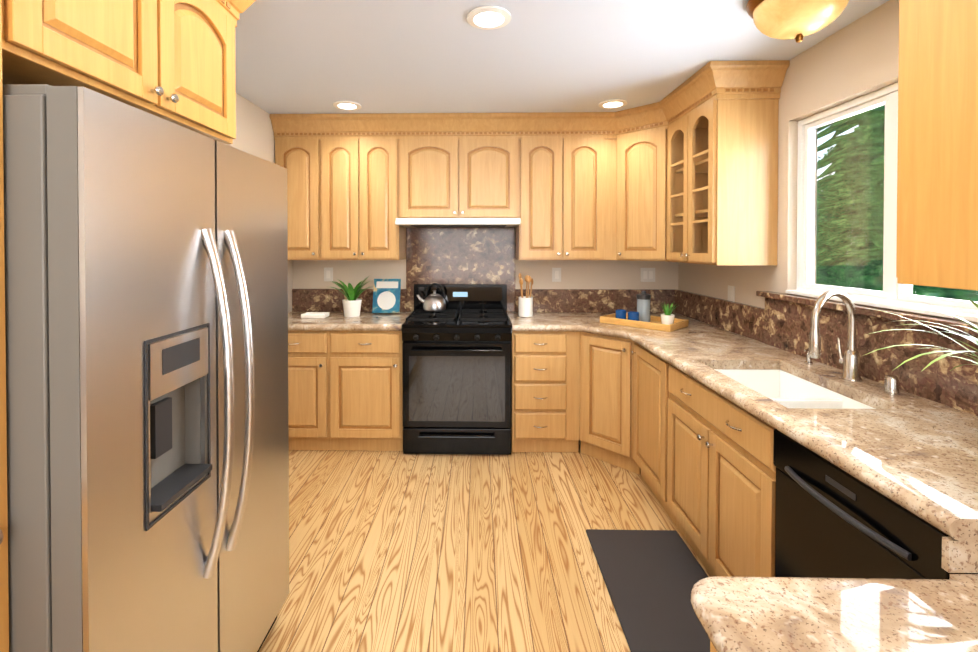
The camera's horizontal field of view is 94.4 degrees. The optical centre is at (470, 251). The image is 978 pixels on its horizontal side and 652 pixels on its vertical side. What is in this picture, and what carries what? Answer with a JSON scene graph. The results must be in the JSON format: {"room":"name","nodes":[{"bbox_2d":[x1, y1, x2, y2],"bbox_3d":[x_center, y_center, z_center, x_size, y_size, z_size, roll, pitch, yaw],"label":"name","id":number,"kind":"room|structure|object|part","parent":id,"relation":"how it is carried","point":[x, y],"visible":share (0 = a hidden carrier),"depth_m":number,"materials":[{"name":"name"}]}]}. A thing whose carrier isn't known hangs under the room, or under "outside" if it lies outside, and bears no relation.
{"room":"kitchen","nodes":[
{"label":"kitchen","id":0,"kind":"room"},
{"bbox_2d":[227,93,292,312],"bbox_3d":[-1.619,0.227,0.761,0.150,2.440,6.060,0,1,1],"label":"wall","id":1,"kind":"structure","parent":0,"point":[254,133],"depth_m":3.15,"materials":[{"name":"paint"}]},
{"bbox_2d":[259,436,710,651],"bbox_3d":[0.055,1.497,0.744,3.800,0.100,6.660,0,1,1],"label":"floor","id":2,"kind":"structure","parent":0,"point":[394,551],"depth_m":2.16,"materials":[{"name":"brown wood"}]},
{"bbox_2d":[0,529,3,543],"bbox_3d":[-1.212,0.891,-0.064,0.692,1.129,1.811,0,1,1],"label":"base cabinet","id":3,"kind":"object","parent":2,"relation":"on","point":[1,536],"visible":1,"depth_m":0.83,"materials":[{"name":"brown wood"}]},
{"bbox_2d":[0,0,255,651],"bbox_3d":[-1.163,0.221,1.297,0.739,2.437,0.923,0,1,1],"label":"wall cabinet","id":4,"kind":"object","parent":2,"relation":"on","point":[172,61],"visible":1,"depth_m":1.13,"materials":[{"name":"brown wood"}]},
{"bbox_2d":[3,84,288,651],"bbox_3d":[-1.073,0.558,1.319,0.863,1.764,0.910,0,1,1],"label":"refrigerator","id":5,"kind":"object","parent":2,"relation":"on","point":[146,295],"visible":1,"depth_m":0.99,"materials":[{"name":"brushed steel"},{"name":"dark grey plastic"},{"name":"grey painted metal"}]},
{"bbox_2d":[288,332,402,450],"bbox_3d":[-0.982,0.983,3.477,1.019,0.864,0.618,0,1,1],"label":"base cabinet","id":6,"kind":"object","parent":2,"relation":"on","point":[345,389],"depth_m":3.17,"materials":[{"name":"brown wood"}]},
{"bbox_2d":[288,312,411,331],"bbox_3d":[-0.983,0.529,3.448,1.019,0.045,0.610,0,1,1],"label":"countertop","id":7,"kind":"structure","parent":6,"relation":"on","point":[336,321],"depth_m":3.24,"materials":[{"name":"beige stone"}]},
{"bbox_2d":[301,312,328,317],"bbox_3d":[-1.194,0.490,3.476,0.180,0.030,0.120,0,1,1],"label":"serving dish","id":8,"kind":"object","parent":7,"relation":"on","point":[315,315],"visible":1,"depth_m":3.42,"materials":[{"name":"white ceramic"}]},
{"bbox_2d":[328,276,371,316],"bbox_3d":[-0.913,0.346,3.522,0.414,0.316,0.320,0,1,1],"label":"plant","id":9,"kind":"object","parent":7,"relation":"on","point":[351,305],"visible":1,"depth_m":3.48,"materials":[{"name":"green plant"}]},
{"bbox_3d":[-0.923,0.439,3.521,0.150,0.130,0.148,0,1,1],"label":"pot","id":10,"kind":"part","parent":9,"relation":"part of","materials":[{"name":"white ceramic"}]},
{"bbox_2d":[372,279,400,312],"bbox_3d":[-0.682,0.362,3.686,0.221,0.276,0.094,0,1,1],"label":"cookbook","id":11,"kind":"object","parent":7,"relation":"on","point":[386,295],"visible":0.98,"depth_m":3.67,"materials":[{"name":"blue paper"}]},
{"bbox_2d":[402,284,511,454],"bbox_3d":[-0.090,0.844,3.406,0.760,1.144,0.684,0,1,1],"label":"range","id":12,"kind":"object","parent":2,"relation":"on","point":[457,376],"visible":1,"depth_m":3.12,"materials":[{"name":"black metal"}]},
{"bbox_2d":[417,283,445,311],"bbox_3d":[-0.307,0.356,3.543,0.234,0.217,0.181,0,1,1],"label":"kettle","id":13,"kind":"object","parent":12,"relation":"on","point":[434,302],"visible":1,"depth_m":3.49,"materials":[{"name":"silver metal"}]},
{"bbox_3d":[-0.282,0.306,3.542,0.154,0.118,0.014,0,1,1],"label":"handle","id":14,"kind":"part","parent":13,"relation":"part of","materials":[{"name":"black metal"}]},
{"bbox_3d":[-0.090,0.729,3.394,0.682,0.875,0.568,0,1,1],"label":"glass","id":15,"kind":"part","parent":12,"relation":"part of","materials":[{"name":"black glass"}]},
{"bbox_2d":[511,336,555,451],"bbox_3d":[0.558,0.984,3.421,0.527,0.864,0.673,0,1,1],"label":"base cabinet","id":16,"kind":"object","parent":2,"relation":"on","point":[529,429],"depth_m":3.15,"materials":[{"name":"brown wood"}]},
{"bbox_2d":[508,312,977,543],"bbox_3d":[0.960,0.508,2.311,1.371,0.112,2.810,0,1,1],"label":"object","id":17,"kind":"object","parent":16,"relation":"on","point":[654,405],"depth_m":2.02,"materials":[{"name":"beige stone"}]},
{"bbox_2d":[518,273,532,316],"bbox_3d":[0.429,0.335,3.514,0.117,0.340,0.110,0,1,1],"label":"utensil crock","id":18,"kind":"object","parent":17,"relation":"on","point":[525,306],"visible":1,"depth_m":3.48,"materials":[{"name":"white ceramic"}]},
{"bbox_2d":[600,291,688,331],"bbox_3d":[1.201,0.393,3.150,0.300,0.231,0.500,-1,1,-44],"label":"serving tray","id":19,"kind":"object","parent":17,"relation":"on","point":[642,317],"visible":1,"depth_m":3.12,"materials":[{"name":"brown wood"}]},
{"bbox_2d":[636,291,650,321],"bbox_3d":[1.223,0.387,3.199,0.096,0.218,0.096,0,1,1],"label":"jar","id":20,"kind":"object","parent":19,"relation":"on","point":[643,299],"depth_m":3.16,"materials":[{"name":"grey plastic"}]},
{"bbox_2d":[660,302,676,324],"bbox_3d":[1.327,0.417,3.021,0.138,0.160,0.156,0,1,1],"label":"plant","id":21,"kind":"object","parent":19,"relation":"on","point":[667,318],"depth_m":3.01,"materials":[{"name":"green plant"}]},
{"bbox_2d":[714,369,874,408],"bbox_3d":[1.278,0.674,1.847,0.456,0.206,0.674,0,1,1],"label":"sink","id":22,"kind":"object","parent":17,"relation":"in","point":[785,389],"visible":0.06,"depth_m":2.07,"materials":[{"name":"white ceramic"}]},
{"bbox_2d":[804,348,812,364],"bbox_3d":[1.558,0.485,2.093,0.048,0.072,0.034,0,1,1],"label":"soap dispenser","id":23,"kind":"object","parent":17,"relation":"on","point":[808,361],"visible":0.73,"depth_m":2.09,"materials":[{"name":"silver metal"}]},
{"bbox_2d":[808,289,861,381],"bbox_3d":[1.467,0.338,1.834,0.257,0.372,0.144,0,1,1],"label":"faucet","id":24,"kind":"object","parent":17,"relation":"on","point":[849,359],"visible":1,"depth_m":1.83,"materials":[{"name":"silver metal"}]},
{"bbox_3d":[1.558,0.492,1.674,0.042,0.066,0.041,0,1,1],"label":"air gap cap","id":25,"kind":"part","parent":17,"relation":"part of","materials":[{"name":"silver metal"}]},
{"bbox_2d":[863,298,977,370],"bbox_3d":[1.329,0.323,1.162,0.468,0.417,0.622,0,1,1],"label":"spider plant","id":26,"kind":"object","parent":17,"relation":"on","point":[972,338],"visible":1,"depth_m":1.25,"materials":[{"name":"green plant"}]},
{"bbox_2d":[586,529,709,651],"bbox_3d":[0.808,1.424,1.949,0.460,0.017,0.700,0,1,1],"label":"anti-fatigue mat","id":27,"kind":"object","parent":2,"relation":"on","point":[651,578],"visible":0.94,"depth_m":1.92,"materials":[{"name":"grey rubber"}]},
{"bbox_2d":[690,574,977,651],"bbox_3d":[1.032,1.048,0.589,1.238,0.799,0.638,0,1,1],"label":"countertop","id":28,"kind":"structure","parent":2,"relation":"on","point":[768,614],"depth_m":0.81,"materials":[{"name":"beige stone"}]},
{"bbox_2d":[773,429,977,578],"bbox_3d":[1.282,1.011,1.203,0.665,0.860,0.559,0,1,1],"label":"dishwasher","id":29,"kind":"object","parent":2,"relation":"on","point":[832,521],"visible":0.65,"depth_m":1.21,"materials":[{"name":"black metal"}]},
{"bbox_3d":[0.969,0.653,1.205,0.040,0.066,0.404,0,1,1],"label":"handle","id":30,"kind":"part","parent":29,"relation":"part of","materials":[{"name":"grey plastic"}]},
{"bbox_2d":[293,227,677,312],"bbox_3d":[0.114,0.192,3.834,3.500,2.440,0.150,0,1,1],"label":"wall","id":31,"kind":"structure","parent":0,"point":[584,274],"depth_m":3.75,"materials":[{"name":"paint"}]},
{"bbox_2d":[324,268,332,280],"bbox_3d":[-1.188,0.192,3.779,0.075,0.116,0.008,0,1,1],"label":"electrical outlet","id":32,"kind":"object","parent":31,"relation":"attached to","point":[328,274],"visible":1,"depth_m":3.78,"materials":[{"name":"white plastic"}]},
{"bbox_2d":[382,112,553,259],"bbox_3d":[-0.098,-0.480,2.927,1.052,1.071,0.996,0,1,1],"label":"upper cabinet","id":33,"kind":"object","parent":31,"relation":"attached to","point":[435,165],"depth_m":3.40,"materials":[{"name":"brown wood"}]},
{"bbox_2d":[395,218,520,227],"bbox_3d":[-0.088,-0.218,3.507,0.906,0.050,0.498,0,1,1],"label":"range hood","id":34,"kind":"object","parent":33,"relation":"attached to","point":[454,222],"visible":1,"depth_m":3.27,"materials":[{"name":"white metal"}]},
{"bbox_2d":[552,268,560,281],"bbox_3d":[0.712,0.193,3.743,0.075,0.116,0.008,0,1,1],"label":"electrical outlet","id":35,"kind":"object","parent":31,"relation":"attached to","point":[556,274],"visible":1,"depth_m":3.74,"materials":[{"name":"white plastic"}]},
{"bbox_2d":[641,268,654,281],"bbox_3d":[1.462,0.193,3.729,0.120,0.116,0.008,0,1,1],"label":"electrical outlet","id":36,"kind":"object","parent":31,"relation":"attached to","point":[647,274],"visible":1,"depth_m":3.73,"materials":[{"name":"white plastic"}]},
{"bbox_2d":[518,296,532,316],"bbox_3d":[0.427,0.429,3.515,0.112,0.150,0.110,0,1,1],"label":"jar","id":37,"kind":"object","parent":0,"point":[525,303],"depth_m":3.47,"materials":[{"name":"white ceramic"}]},
{"bbox_2d":[235,0,888,113],"bbox_3d":[0.055,-1.043,0.715,3.800,0.100,6.660,0,1,1],"label":"ceiling","id":38,"kind":"structure","parent":0,"point":[368,56],"depth_m":2.29,"materials":[{"name":"paint"}]},
{"bbox_2d":[333,101,360,109],"bbox_3d":[-0.859,-1.014,3.153,0.190,0.012,0.190,0,1,1],"label":"recessed light","id":39,"kind":"object","parent":38,"relation":"in","point":[347,105],"visible":1,"depth_m":3.15,"materials":[{"name":"white plastic"}]},
{"bbox_2d":[467,6,510,29],"bbox_3d":[0.078,-1.000,1.945,0.190,0.012,0.190,0,1,1],"label":"recessed light","id":40,"kind":"object","parent":38,"relation":"in","point":[488,17],"visible":1,"depth_m":1.94,"materials":[{"name":"white plastic"}]},
{"bbox_2d":[599,99,626,108],"bbox_3d":[0.981,-1.014,3.118,0.190,0.012,0.190,0,1,1],"label":"recessed light","id":41,"kind":"object","parent":38,"relation":"in","point":[612,103],"visible":0.96,"depth_m":3.11,"materials":[{"name":"white plastic"}]},
{"bbox_2d":[746,0,848,42],"bbox_3d":[1.275,-0.907,1.754,0.356,0.194,0.356,0,1,1],"label":"ceiling light","id":42,"kind":"object","parent":38,"relation":"attached to","point":[798,21],"visible":1,"depth_m":1.70,"materials":[{"name":"gold metal"}]},
{"bbox_2d":[678,0,977,339],"bbox_3d":[1.764,0.207,2.522,0.150,2.440,2.410,0,1,1],"label":"wall","id":43,"kind":"structure","parent":0,"point":[859,57],"depth_m":2.33,"materials":[{"name":"paint"}]},
{"bbox_2d":[292,228,977,415],"bbox_3d":[0.085,0.191,2.338,3.196,0.746,2.838,0,1,1],"label":"backsplash","id":44,"kind":"structure","parent":43,"relation":"attached to","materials":[{"name":"brown stone"}]},
{"bbox_2d":[728,285,734,301],"bbox_3d":[1.692,0.282,2.940,0.008,0.116,0.075,0,1,1],"label":"outlet","id":45,"kind":"object","parent":43,"relation":"attached to","point":[731,293],"visible":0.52,"depth_m":2.93,"materials":[{"name":"white plastic"}]},
{"bbox_2d":[786,82,977,321],"bbox_3d":[1.728,-0.228,1.858,0.127,0.913,1.088,0,1,1],"label":"sliding window","id":46,"kind":"structure","parent":43,"relation":"in","point":[894,295],"depth_m":1.99,"materials":[{"name":"white plastic"}]},
{"bbox_3d":[1.707,0.241,-0.507,0.150,2.440,3.650,0,1,1],"label":"wall","id":47,"kind":"structure","parent":0,"visible":0},
{"bbox_2d":[896,0,977,290],"bbox_3d":[1.417,-0.442,0.294,0.457,1.088,2.057,0,1,1],"label":"upper cabinet","id":48,"kind":"object","parent":47,"relation":"attached to","point":[937,203],"visible":1,"depth_m":1.17,"materials":[{"name":"brown wood"}]},
{"label":"outside","id":49,"kind":"structure","parent":0,"visible":0},
{"bbox_2d":[817,125,857,279],"bbox_3d":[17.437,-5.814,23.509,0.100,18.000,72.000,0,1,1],"label":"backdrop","id":50,"kind":"structure","parent":49,"point":[821,140],"depth_m":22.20,"materials":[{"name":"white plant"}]},
{"bbox_2d":[816,105,977,301],"bbox_3d":[9.613,-3.415,11.681,14.900,12.186,36.000,0,1,1],"label":"trees","id":51,"kind":"object","parent":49,"point":[870,199],"depth_m":9.05,"materials":[{"name":"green foliage"}]}
]}

